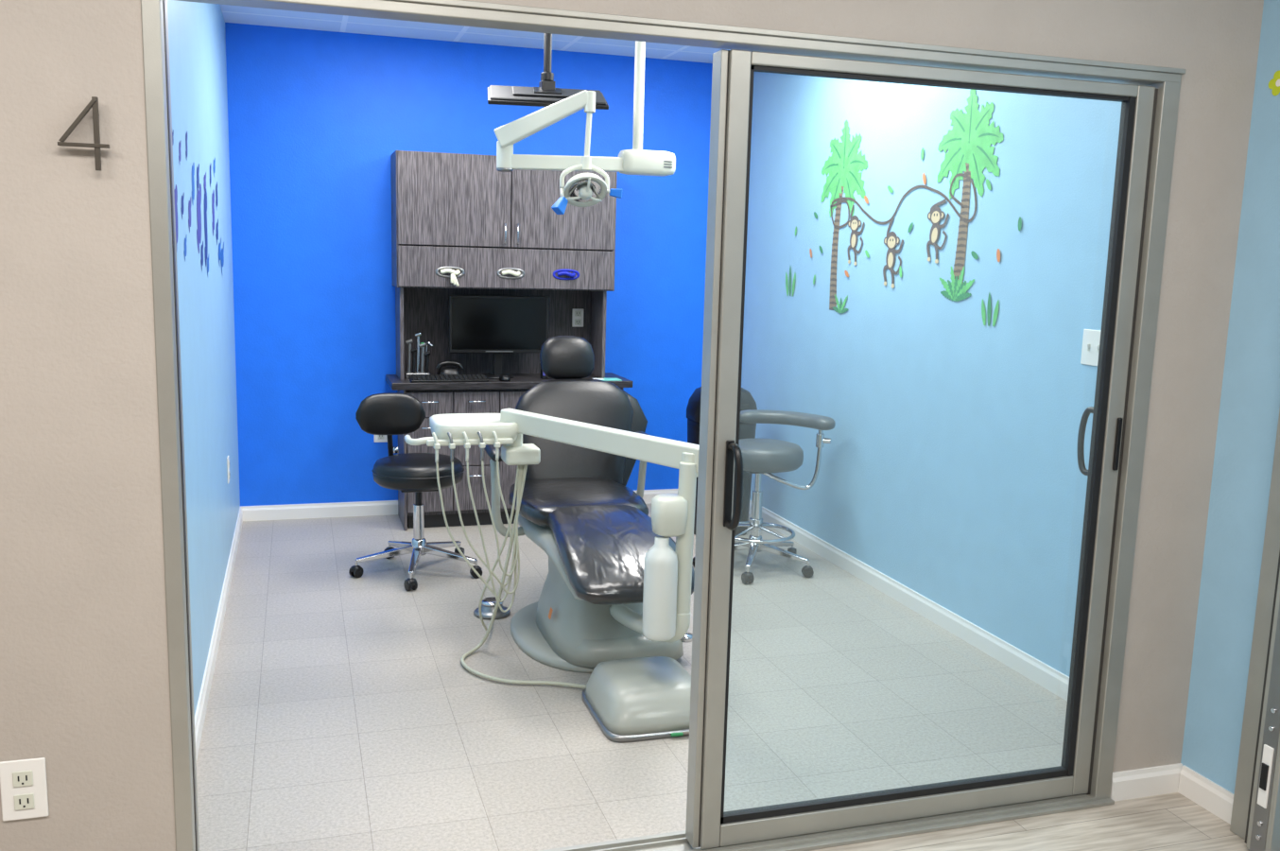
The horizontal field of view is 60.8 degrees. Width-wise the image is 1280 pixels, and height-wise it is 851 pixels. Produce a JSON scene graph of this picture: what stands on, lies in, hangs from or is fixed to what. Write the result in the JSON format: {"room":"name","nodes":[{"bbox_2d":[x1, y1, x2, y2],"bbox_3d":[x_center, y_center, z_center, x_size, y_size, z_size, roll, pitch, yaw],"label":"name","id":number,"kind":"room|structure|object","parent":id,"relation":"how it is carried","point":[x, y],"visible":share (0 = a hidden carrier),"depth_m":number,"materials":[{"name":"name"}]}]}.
{"room":"dental clinic","nodes":[
{"label":"dental clinic","id":0,"kind":"room"},
{"bbox_2d":[167,0,240,714],"bbox_3d":[-1.725,-0.503,4.196,0.100,2.736,3.889,-1,9,-17],"label":"wall","id":1,"kind":"structure","parent":0,"point":[197,34],"depth_m":4.13,"materials":[{"name":"blue paint"}]},
{"bbox_2d":[172,129,224,273],"bbox_3d":[-1.683,-0.822,4.214,0.001,0.529,2.300,-1,9,-17],"label":"decal","id":2,"kind":"object","parent":1,"relation":"attached to","point":[198,196],"visible":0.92,"depth_m":4.01},
{"bbox_2d":[194,506,242,760],"bbox_3d":[-1.703,0.806,4.410,0.014,0.085,3.874,-1,9,-17],"label":"baseboard","id":3,"kind":"structure","parent":1,"relation":"attached to","point":[200,712],"depth_m":4.16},
{"bbox_2d":[226,455,230,484],"bbox_3d":[-1.986,0.212,5.266,0.010,0.125,0.080,-1,9,-17],"label":"electrical outlet","id":4,"kind":"object","parent":1,"relation":"attached to","point":[228,458],"visible":1,"depth_m":5.23,"materials":[{"name":"white plastic"}]},
{"bbox_2d":[224,22,712,506],"bbox_3d":[-0.841,-0.843,6.537,3.196,2.736,0.100,-1,9,-17],"label":"wall","id":5,"kind":"structure","parent":0,"point":[317,119],"depth_m":6.25,"materials":[{"name":"blue paint"}]},
{"bbox_2d":[373,434,387,442],"bbox_3d":[-1.523,0.037,6.407,0.080,0.125,0.010,-1,9,-17],"label":"electrical outlet","id":6,"kind":"object","parent":5,"relation":"attached to","point":[376,438],"visible":0.28,"depth_m":6.41,"materials":[{"name":"white plastic"}]},
{"bbox_2d":[241,488,678,520],"bbox_3d":[-0.859,0.475,6.686,2.996,0.085,0.014,-1,9,-17],"label":"baseboard","id":7,"kind":"structure","parent":5,"relation":"attached to","point":[384,507],"depth_m":6.38,"materials":[{"name":"white wood"}]},
{"bbox_2d":[390,150,617,380],"bbox_3d":[-0.781,-0.902,6.289,1.243,1.250,0.378,-1,9,-17],"label":"upper cabinet","id":8,"kind":"object","parent":5,"relation":"attached to","point":[461,225],"visible":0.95,"depth_m":6.13,"materials":[{"name":"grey wood"}]},
{"bbox_2d":[397,245,614,290],"bbox_3d":[-0.740,-0.887,6.159,1.227,0.220,0.040,-1,9,-17],"label":"drawer","id":9,"kind":"object","parent":8,"relation":"on","point":[545,268],"depth_m":6.14,"materials":[{"name":"wood"}]},
{"bbox_2d":[571,308,583,327],"bbox_3d":[-0.377,-0.655,6.633,0.070,0.110,0.010,-1,9,-17],"label":"electrical outlet","id":10,"kind":"object","parent":8,"relation":"attached to","point":[578,313],"visible":1,"depth_m":6.63,"materials":[{"name":"grey plastic"}]},
{"bbox_2d":[574,311,581,316],"bbox_3d":[-0.376,-0.681,6.626,0.038,0.034,0.003,-1,9,-17],"label":"socket","id":11,"kind":"object","parent":10,"relation":"attached to","point":[577,313],"depth_m":6.62,"materials":[{"name":"grey plastic"}]},
{"bbox_2d":[574,319,581,325],"bbox_3d":[-0.377,-0.629,6.634,0.038,0.034,0.003,-1,9,-17],"label":"socket","id":12,"kind":"object","parent":10,"relation":"attached to","point":[577,321],"depth_m":6.63,"materials":[{"name":"grey plastic"}]},
{"bbox_2d":[219,4,731,63],"bbox_3d":[-0.225,-1.934,4.489,3.196,0.080,3.989,-1,9,-17],"label":"ceiling","id":13,"kind":"structure","parent":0,"point":[235,14],"depth_m":5.96,"materials":[{"name":"tile"}]},
{"bbox_2d":[487,33,608,109],"bbox_3d":[-0.398,-1.646,4.701,0.549,0.564,0.373,-1,9,-17],"label":"television","id":14,"kind":"object","parent":13,"relation":"hanging from","point":[545,95],"depth_m":4.68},
{"bbox_2d":[0,0,1263,850],"bbox_3d":[-1.017,-0.196,2.337,5.860,2.736,0.130,-1,9,-17],"label":"wall","id":15,"kind":"structure","parent":0,"point":[84,674],"depth_m":2.34,"materials":[{"name":"grey paint"}]},
{"bbox_2d":[0,757,48,821],"bbox_3d":[-1.316,0.777,2.328,0.088,0.135,0.010,-1,9,-17],"label":"electrical outlet","id":16,"kind":"object","parent":15,"relation":"attached to","point":[23,782],"visible":1,"depth_m":2.33,"materials":[{"name":"white plastic"}]},
{"bbox_2d":[12,770,33,787],"bbox_3d":[-1.314,0.752,2.322,0.038,0.034,0.003,-1,9,-17],"label":"socket","id":17,"kind":"object","parent":16,"relation":"attached to","point":[20,778],"depth_m":2.32,"materials":[{"name":"beige plastic"}]},
{"bbox_2d":[14,793,34,810],"bbox_3d":[-1.316,0.804,2.330,0.038,0.034,0.003,-1,9,-17],"label":"socket","id":18,"kind":"object","parent":16,"relation":"attached to","point":[22,801],"depth_m":2.33,"materials":[{"name":"beige plastic"}]},
{"bbox_2d":[57,96,109,171],"bbox_3d":[-1.103,-0.579,2.163,0.092,0.142,0.029,-1,9,-17],"label":"number sign","id":19,"kind":"object","parent":15,"relation":"attached to","point":[94,103],"visible":1,"depth_m":2.15,"materials":[{"name":"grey metal"}]},
{"bbox_2d":[162,0,197,850],"bbox_3d":[-1.003,0.128,2.392,0.002,2.040,0.025,-1,9,-17],"label":"door jamb","id":20,"kind":"structure","parent":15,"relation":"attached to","point":[164,1],"depth_m":2.36,"materials":[{"name":"grey metal"}]},
{"bbox_2d":[140,0,1185,850],"bbox_3d":[0.184,0.098,2.757,2.558,2.091,0.155,-1,9,-17],"label":"door frame","id":21,"kind":"structure","parent":15,"relation":"attached to","point":[151,10],"depth_m":2.45,"materials":[{"name":"metal"}]},
{"bbox_2d":[175,0,1180,86],"bbox_3d":[0.216,-0.907,2.572,2.551,0.025,0.083,-1,9,-17],"label":"header","id":22,"kind":"object","parent":15,"relation":"attached to","point":[390,9],"visible":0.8,"depth_m":2.51,"materials":[{"name":"metal"}]},
{"bbox_2d":[698,49,1155,848],"bbox_3d":[0.773,0.106,2.879,1.223,2.021,0.107,-1,9,-17],"label":"door","id":23,"kind":"structure","parent":15,"relation":"in","point":[763,61],"depth_m":2.79,"materials":[{"name":"metal"}]},
{"bbox_2d":[723,440,734,526],"bbox_3d":[0.221,0.145,2.721,0.022,0.220,0.006,-1,9,-17],"label":"plate","id":24,"kind":"object","parent":23,"relation":"attached to","point":[729,462],"depth_m":2.72,"materials":[{"name":"black metal"}]},
{"bbox_2d":[720,65,754,824],"bbox_3d":[0.236,0.097,2.743,0.010,1.929,0.026,-1,9,-17],"label":"gasket","id":25,"kind":"object","parent":23,"relation":"attached to","point":[752,66],"visible":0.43,"depth_m":2.70,"materials":[{"name":"black rubber"}]},
{"bbox_2d":[719,775,1073,846],"bbox_3d":[0.737,1.069,3.060,1.114,0.061,0.042,-1,9,-17],"label":"rail","id":26,"kind":"object","parent":23,"relation":"attached to","point":[873,813],"visible":0.69,"depth_m":3.03,"materials":[{"name":"metal"}]},
{"bbox_2d":[720,765,1067,823],"bbox_3d":[0.738,1.029,3.054,1.114,0.019,0.026,-1,9,-17],"label":"bottom gasket","id":27,"kind":"object","parent":26,"relation":"on","point":[739,815],"visible":0.86,"depth_m":3.03,"materials":[{"name":"black rubber"}]},
{"bbox_2d":[1077,406,1093,475],"bbox_3d":[1.282,0.044,3.122,0.019,0.199,0.067,-2,10,-22],"label":"handle grip","id":28,"kind":"object","parent":23,"relation":"attached to","point":[1083,421],"visible":0.85,"depth_m":3.13,"materials":[{"name":"grey metal"}]},
{"bbox_2d":[1061,96,1136,776],"bbox_3d":[1.285,0.074,3.071,0.020,1.929,0.030,-1,9,-17],"label":"gasket","id":29,"kind":"object","parent":23,"relation":"attached to","point":[1128,108],"visible":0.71,"depth_m":3.05,"materials":[{"name":"black rubber"}]},
{"bbox_2d":[1112,417,1123,470],"bbox_3d":[1.339,0.052,3.056,0.014,0.150,0.010,-1,9,-17],"label":"lock plate","id":30,"kind":"object","parent":23,"relation":"attached to","point":[1119,420],"visible":1,"depth_m":3.05,"materials":[{"name":"black metal"}]},
{"bbox_2d":[1086,88,1158,794],"bbox_3d":[1.353,0.094,3.086,0.012,2.020,0.020,-1,9,-17],"label":"right jamb lip","id":31,"kind":"object","parent":15,"relation":"attached to","point":[1155,90],"visible":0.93,"depth_m":3.06,"materials":[{"name":"grey metal"}]},
{"bbox_2d":[1109,762,1182,801],"bbox_3d":[1.518,1.069,3.269,0.258,0.085,0.014,-1,9,-17],"label":"baseboard","id":32,"kind":"structure","parent":15,"relation":"attached to","point":[1158,780],"depth_m":3.26,"materials":[{"name":"white wood"}]},
{"bbox_2d":[196,502,1249,850],"bbox_3d":[-0.994,1.190,2.529,5.961,0.060,8.189,-1,9,-17],"label":"floor","id":33,"kind":"structure","parent":0,"point":[344,712],"depth_m":3.71,"materials":[{"name":"tile"}]},
{"bbox_2d":[348,392,482,590],"bbox_3d":[-1.095,0.292,5.277,0.617,0.867,0.633,-1,9,-17],"label":"stool","id":34,"kind":"object","parent":33,"relation":"on","point":[389,414],"visible":0.94,"depth_m":5.28,"materials":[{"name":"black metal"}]},
{"bbox_2d":[350,565,361,571],"bbox_3d":[-1.363,0.686,5.237,0.048,0.026,0.052,9,12,40],"label":"hood","id":35,"kind":"object","parent":34,"relation":"attached to","point":[354,568],"depth_m":5.22,"materials":[{"name":"black plastic"}]},
{"bbox_2d":[405,577,415,585],"bbox_3d":[-1.062,0.722,5.055,0.050,0.026,0.053,-1,9,-17],"label":"hood","id":36,"kind":"object","parent":34,"relation":"attached to","point":[410,580],"depth_m":5.04,"materials":[{"name":"black plastic"}]},
{"bbox_2d":[473,597,510,619],"bbox_3d":[-0.645,0.790,4.755,0.160,0.067,0.160,-1,9,-17],"label":"foot pedal","id":37,"kind":"object","parent":33,"relation":"on","point":[488,604],"visible":0.82,"depth_m":4.71,"materials":[{"name":"metal"}]},
{"bbox_2d":[385,372,632,530],"bbox_3d":[-0.774,0.135,6.428,1.377,0.840,0.441,-1,9,-17],"label":"base cabinet","id":38,"kind":"object","parent":33,"relation":"on","point":[494,395],"visible":0.28,"depth_m":6.17,"materials":[{"name":"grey wood"}]},
{"bbox_2d":[385,372,632,390],"bbox_3d":[-0.764,-0.260,6.366,1.377,0.040,0.441,-1,9,-17],"label":"countertop","id":39,"kind":"structure","parent":38,"relation":"on","point":[520,380],"depth_m":6.13,"materials":[{"name":"laminate"}]},
{"bbox_2d":[404,331,432,378],"bbox_3d":[-1.259,-0.404,6.218,0.160,0.263,0.090,-1,9,-17],"label":"rack","id":40,"kind":"object","parent":39,"relation":"on","point":[418,335],"visible":0.98,"depth_m":6.20,"materials":[{"name":"metal"}]},
{"bbox_2d":[408,374,488,382],"bbox_3d":[-1.071,-0.265,6.114,0.430,0.031,0.130,-1,9,-17],"label":"keyboard","id":41,"kind":"object","parent":39,"relation":"on","point":[413,378],"visible":1,"depth_m":6.08,"materials":[{"name":"black plastic"}]},
{"bbox_2d":[435,360,463,374],"bbox_3d":[-1.100,-0.327,6.286,0.162,0.098,0.130,-1,9,-17],"label":"desk telephone","id":42,"kind":"object","parent":39,"relation":"on","point":[444,370],"visible":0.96,"depth_m":6.25,"materials":[{"name":"black plastic"}]},
{"bbox_2d":[449,294,549,379],"bbox_3d":[-0.824,-0.517,6.331,0.578,0.474,0.190,-1,9,-17],"label":"computer monitor","id":43,"kind":"object","parent":39,"relation":"on","point":[497,325],"visible":0.84,"depth_m":6.26,"materials":[{"name":"black plastic"}]},
{"bbox_2d":[499,374,510,380],"bbox_3d":[-0.771,-0.273,6.208,0.062,0.033,0.106,-1,9,-17],"label":"computer mouse","id":44,"kind":"object","parent":39,"relation":"on","point":[504,377],"visible":1,"depth_m":6.17,"materials":[{"name":"black plastic"}]},
{"bbox_2d":[539,361,552,379],"bbox_3d":[-0.542,-0.325,6.361,0.074,0.100,0.053,-1,9,-17],"label":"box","id":45,"kind":"object","parent":39,"relation":"on","point":[543,375],"visible":0.27,"depth_m":6.34,"materials":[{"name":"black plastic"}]},
{"bbox_2d":[592,378,622,380],"bbox_3d":[-0.197,-0.272,6.384,0.160,0.007,0.110,-1,9,-17],"label":"paper sheet","id":46,"kind":"object","parent":39,"relation":"on","point":[603,379],"visible":0.82,"depth_m":6.36,"materials":[{"name":"teal paper"}]},
{"bbox_2d":[404,408,699,688],"bbox_3d":[-0.297,0.451,4.028,1.174,0.969,0.584,7,11,33],"label":"dental delivery unit","id":47,"kind":"object","parent":33,"relation":"on","point":[672,514],"visible":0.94,"depth_m":3.98,"materials":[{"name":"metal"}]},
{"bbox_2d":[404,413,518,445],"bbox_3d":[-0.684,0.015,4.149,0.423,0.082,0.290,-1,9,-17],"label":"tray","id":48,"kind":"object","parent":47,"relation":"on","point":[457,425],"depth_m":4.04,"materials":[{"name":"white plastic"}]},
{"bbox_2d":[641,535,677,640],"bbox_3d":[0.069,0.546,3.677,0.114,0.347,0.114,-1,9,-17],"label":"water bottle","id":49,"kind":"object","parent":47,"relation":"attached to","point":[661,561],"visible":1,"depth_m":3.63,"materials":[{"name":"plastic"}]},
{"bbox_2d":[484,335,694,673],"bbox_3d":[-0.184,0.275,4.514,0.840,1.182,1.535,-1,9,-17],"label":"dental chair","id":50,"kind":"object","parent":33,"relation":"on","point":[596,533],"visible":0.82,"depth_m":4.37,"materials":[{"name":"black leather"}]},
{"bbox_2d":[539,335,594,379],"bbox_3d":[-0.342,-0.318,5.115,0.260,0.203,0.124,-1,9,-17],"label":"cushion","id":51,"kind":"object","parent":50,"relation":"on","point":[561,356],"depth_m":5.07,"materials":[{"name":"black leather"}]},
{"bbox_2d":[514,379,633,484],"bbox_3d":[-0.290,0.069,4.992,0.570,0.540,0.319,-1,9,-17],"label":"backrest cushion","id":52,"kind":"object","parent":50,"relation":"on","point":[597,402],"depth_m":4.96,"materials":[{"name":"black leather"}]},
{"bbox_2d":[508,477,648,527],"bbox_3d":[-0.265,0.326,4.630,0.550,0.118,0.627,-1,9,-17],"label":"seat cushion","id":53,"kind":"object","parent":50,"relation":"on","point":[543,498],"depth_m":4.50,"materials":[{"name":"black leather"}]},
{"bbox_2d":[581,656,691,743],"bbox_3d":[0.030,0.926,3.759,0.390,0.139,0.451,-1,9,-17],"label":"utility box","id":54,"kind":"object","parent":33,"relation":"on","point":[640,699],"visible":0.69,"depth_m":3.63,"materials":[{"name":"plastic"}]},
{"bbox_2d":[686,386,757,535],"bbox_3d":[0.458,0.191,6.247,0.376,0.850,0.316,-1,9,-17],"label":"chair","id":55,"kind":"object","parent":33,"relation":"on","point":[747,401],"visible":0.26,"depth_m":6.14,"materials":[{"name":"black leather"}]},
{"bbox_2d":[691,409,835,584],"bbox_3d":[0.620,0.335,5.549,0.587,0.789,0.616,-6,12,-41],"label":"stool","id":56,"kind":"object","parent":33,"relation":"on","point":[765,457],"visible":0.76,"depth_m":5.49,"materials":[{"name":"silver metal"}]},
{"bbox_2d":[743,570,752,578],"bbox_3d":[0.524,0.726,5.303,0.048,0.026,0.052,-1,9,-17],"label":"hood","id":57,"kind":"object","parent":56,"relation":"attached to","point":[746,575],"depth_m":5.29,"materials":[{"name":"black plastic"}]},
{"bbox_2d":[788,547,796,553],"bbox_3d":[0.805,0.661,5.773,0.048,0.026,0.052,3,9,7],"label":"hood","id":58,"kind":"object","parent":56,"relation":"attached to","point":[791,549],"depth_m":5.76,"materials":[{"name":"black plastic"}]},
{"bbox_2d":[802,565,812,572],"bbox_3d":[0.837,0.714,5.438,0.052,0.026,0.049,-1,9,-17],"label":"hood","id":59,"kind":"object","parent":56,"relation":"attached to","point":[806,568],"depth_m":5.42,"materials":[{"name":"black plastic"}]},
{"bbox_2d":[539,795,1114,850],"bbox_3d":[0.156,1.125,2.911,2.554,0.012,0.165,-1,9,-17],"label":"track","id":60,"kind":"object","parent":33,"relation":"on","point":[682,846],"visible":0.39,"depth_m":3.00,"materials":[{"name":"metal"}]},
{"bbox_2d":[555,831,685,850],"bbox_3d":[0.132,1.107,2.954,2.463,0.010,0.006,-1,9,-17],"label":"rib","id":61,"kind":"object","parent":60,"relation":"on","point":[678,835],"visible":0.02,"depth_m":2.90,"materials":[{"name":"metal"}]},
{"bbox_2d":[593,837,688,850],"bbox_3d":[0.140,1.111,2.930,2.463,0.010,0.006,-1,9,-17],"label":"rib","id":62,"kind":"object","parent":60,"relation":"on","point":[682,839],"visible":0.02,"depth_m":2.89,"materials":[{"name":"metal"}]},
{"bbox_2d":[685,49,728,847],"bbox_3d":[0.165,0.110,2.745,0.018,2.021,0.060,-1,9,-17],"label":"door frame","id":63,"kind":"object","parent":60,"relation":"on","point":[719,75],"visible":1,"depth_m":2.72,"materials":[{"name":"metal"}]},
{"bbox_2d":[688,793,1089,850],"bbox_3d":[0.158,1.121,2.871,2.463,0.010,0.006,-1,9,-17],"label":"rib","id":64,"kind":"object","parent":60,"relation":"on","point":[856,828],"visible":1,"depth_m":3.04,"materials":[{"name":"metal"}]},
{"bbox_2d":[727,796,1096,850],"bbox_3d":[0.166,1.125,2.846,2.463,0.010,0.006,-1,9,-17],"label":"rib","id":65,"kind":"object","parent":60,"relation":"on","point":[1089,799],"visible":1,"depth_m":3.03,"materials":[{"name":"metal"}]},
{"bbox_2d":[741,71,1121,676],"bbox_3d":[1.230,-0.568,5.119,0.100,2.736,3.889,-1,9,-17],"label":"wall","id":66,"kind":"structure","parent":0,"point":[949,469],"depth_m":4.75,"materials":[{"name":"blue paint"}]},
{"bbox_2d":[785,89,1021,326],"bbox_3d":[1.151,-1.001,5.160,0.005,0.984,2.112,-1,9,-17],"label":"decal","id":67,"kind":"object","parent":66,"relation":"attached to","point":[969,141],"visible":1,"depth_m":4.67,"materials":[{"name":"green paint"}]},
{"bbox_2d":[748,499,1069,701],"bbox_3d":[1.143,0.744,5.298,0.014,0.085,3.874,-1,9,-17],"label":"baseboard","id":68,"kind":"structure","parent":66,"relation":"attached to","point":[1047,677],"depth_m":4.79,"materials":[{"name":"white wood"}]},
{"bbox_2d":[1080,328,1100,365],"bbox_3d":[1.584,-0.271,3.810,0.016,0.125,0.125,-1,9,-17],"label":"light switch","id":69,"kind":"object","parent":66,"relation":"attached to","point":[1091,338],"visible":0.69,"depth_m":3.83,"materials":[{"name":"white plastic"}]},
{"bbox_2d":[1180,0,1279,794],"bbox_3d":[2.328,0.069,1.208,0.100,2.736,4.070,-1,9,-17],"label":"wall","id":70,"kind":"structure","parent":0,"point":[1250,398],"depth_m":3.06,"materials":[{"name":"blue paint"}]},
{"bbox_2d":[1177,764,1233,824],"bbox_3d":[1.670,1.085,3.194,0.014,0.085,0.220,-1,9,-17],"label":"baseboard","id":71,"kind":"structure","parent":70,"relation":"attached to","point":[1195,787],"depth_m":3.20,"materials":[{"name":"white wood"}]},
{"bbox_2d":[1229,408,1279,839],"bbox_3d":[1.725,0.112,2.899,0.045,2.100,0.062,-1,9,-17],"label":"door frame","id":72,"kind":"structure","parent":70,"relation":"attached to","point":[1269,563],"depth_m":2.97,"materials":[{"name":"metal"}]},
{"bbox_2d":[1245,551,1279,850],"bbox_3d":[1.714,0.126,2.807,0.060,2.100,0.110,-1,9,-17],"label":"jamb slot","id":73,"kind":"object","parent":70,"relation":"attached to","point":[1278,566],"depth_m":2.90,"materials":[{"name":"grey metal"}]},
{"bbox_2d":[1249,601,1279,850],"bbox_3d":[1.691,0.135,2.782,0.004,2.070,0.045,-1,9,-17],"label":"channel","id":74,"kind":"object","parent":73,"relation":"attached to","point":[1270,737],"visible":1,"depth_m":2.89,"materials":[{"name":"metal"}]},
{"bbox_2d":[1257,743,1274,808],"bbox_3d":[1.667,0.935,2.906,0.006,0.170,0.029,-1,9,-17],"label":"latch plate","id":75,"kind":"object","parent":74,"relation":"attached to","point":[1268,752],"visible":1,"depth_m":2.90,"materials":[{"name":"silver metal"}]},
{"bbox_2d":[1259,762,1268,790],"bbox_3d":[1.663,0.935,2.904,0.006,0.070,0.019,-1,9,-17],"label":"latch hole","id":76,"kind":"object","parent":75,"relation":"in","point":[1264,768],"depth_m":2.90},
{"bbox_2d":[1268,69,1279,95],"bbox_3d":[1.715,-0.920,2.930,0.001,0.065,0.064,-1,9,-17],"label":"decal","id":77,"kind":"object","parent":70,"relation":"attached to","point":[1274,83],"visible":1,"depth_m":2.94},
{"bbox_3d":[-0.379,-1.273,0.203,5.850,0.080,4.200,-1,9,-17],"label":"ceiling","id":78,"kind":"structure","parent":0,"visible":0},
{"bbox_2d":[494,40,675,214],"bbox_3d":[-0.187,-1.408,4.671,0.837,1.013,0.342,-3,10,-24],"label":"light","id":79,"kind":"object","parent":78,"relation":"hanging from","point":[582,189],"visible":1,"depth_m":4.66,"materials":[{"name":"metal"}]},
{"bbox_2d":[569,179,601,202],"bbox_3d":[-0.232,-0.992,4.617,0.140,0.087,0.110,-1,9,-17],"label":"mirror","id":80,"kind":"object","parent":79,"relation":"attached to","point":[579,190],"depth_m":4.61,"materials":[{"name":"silver metal"}]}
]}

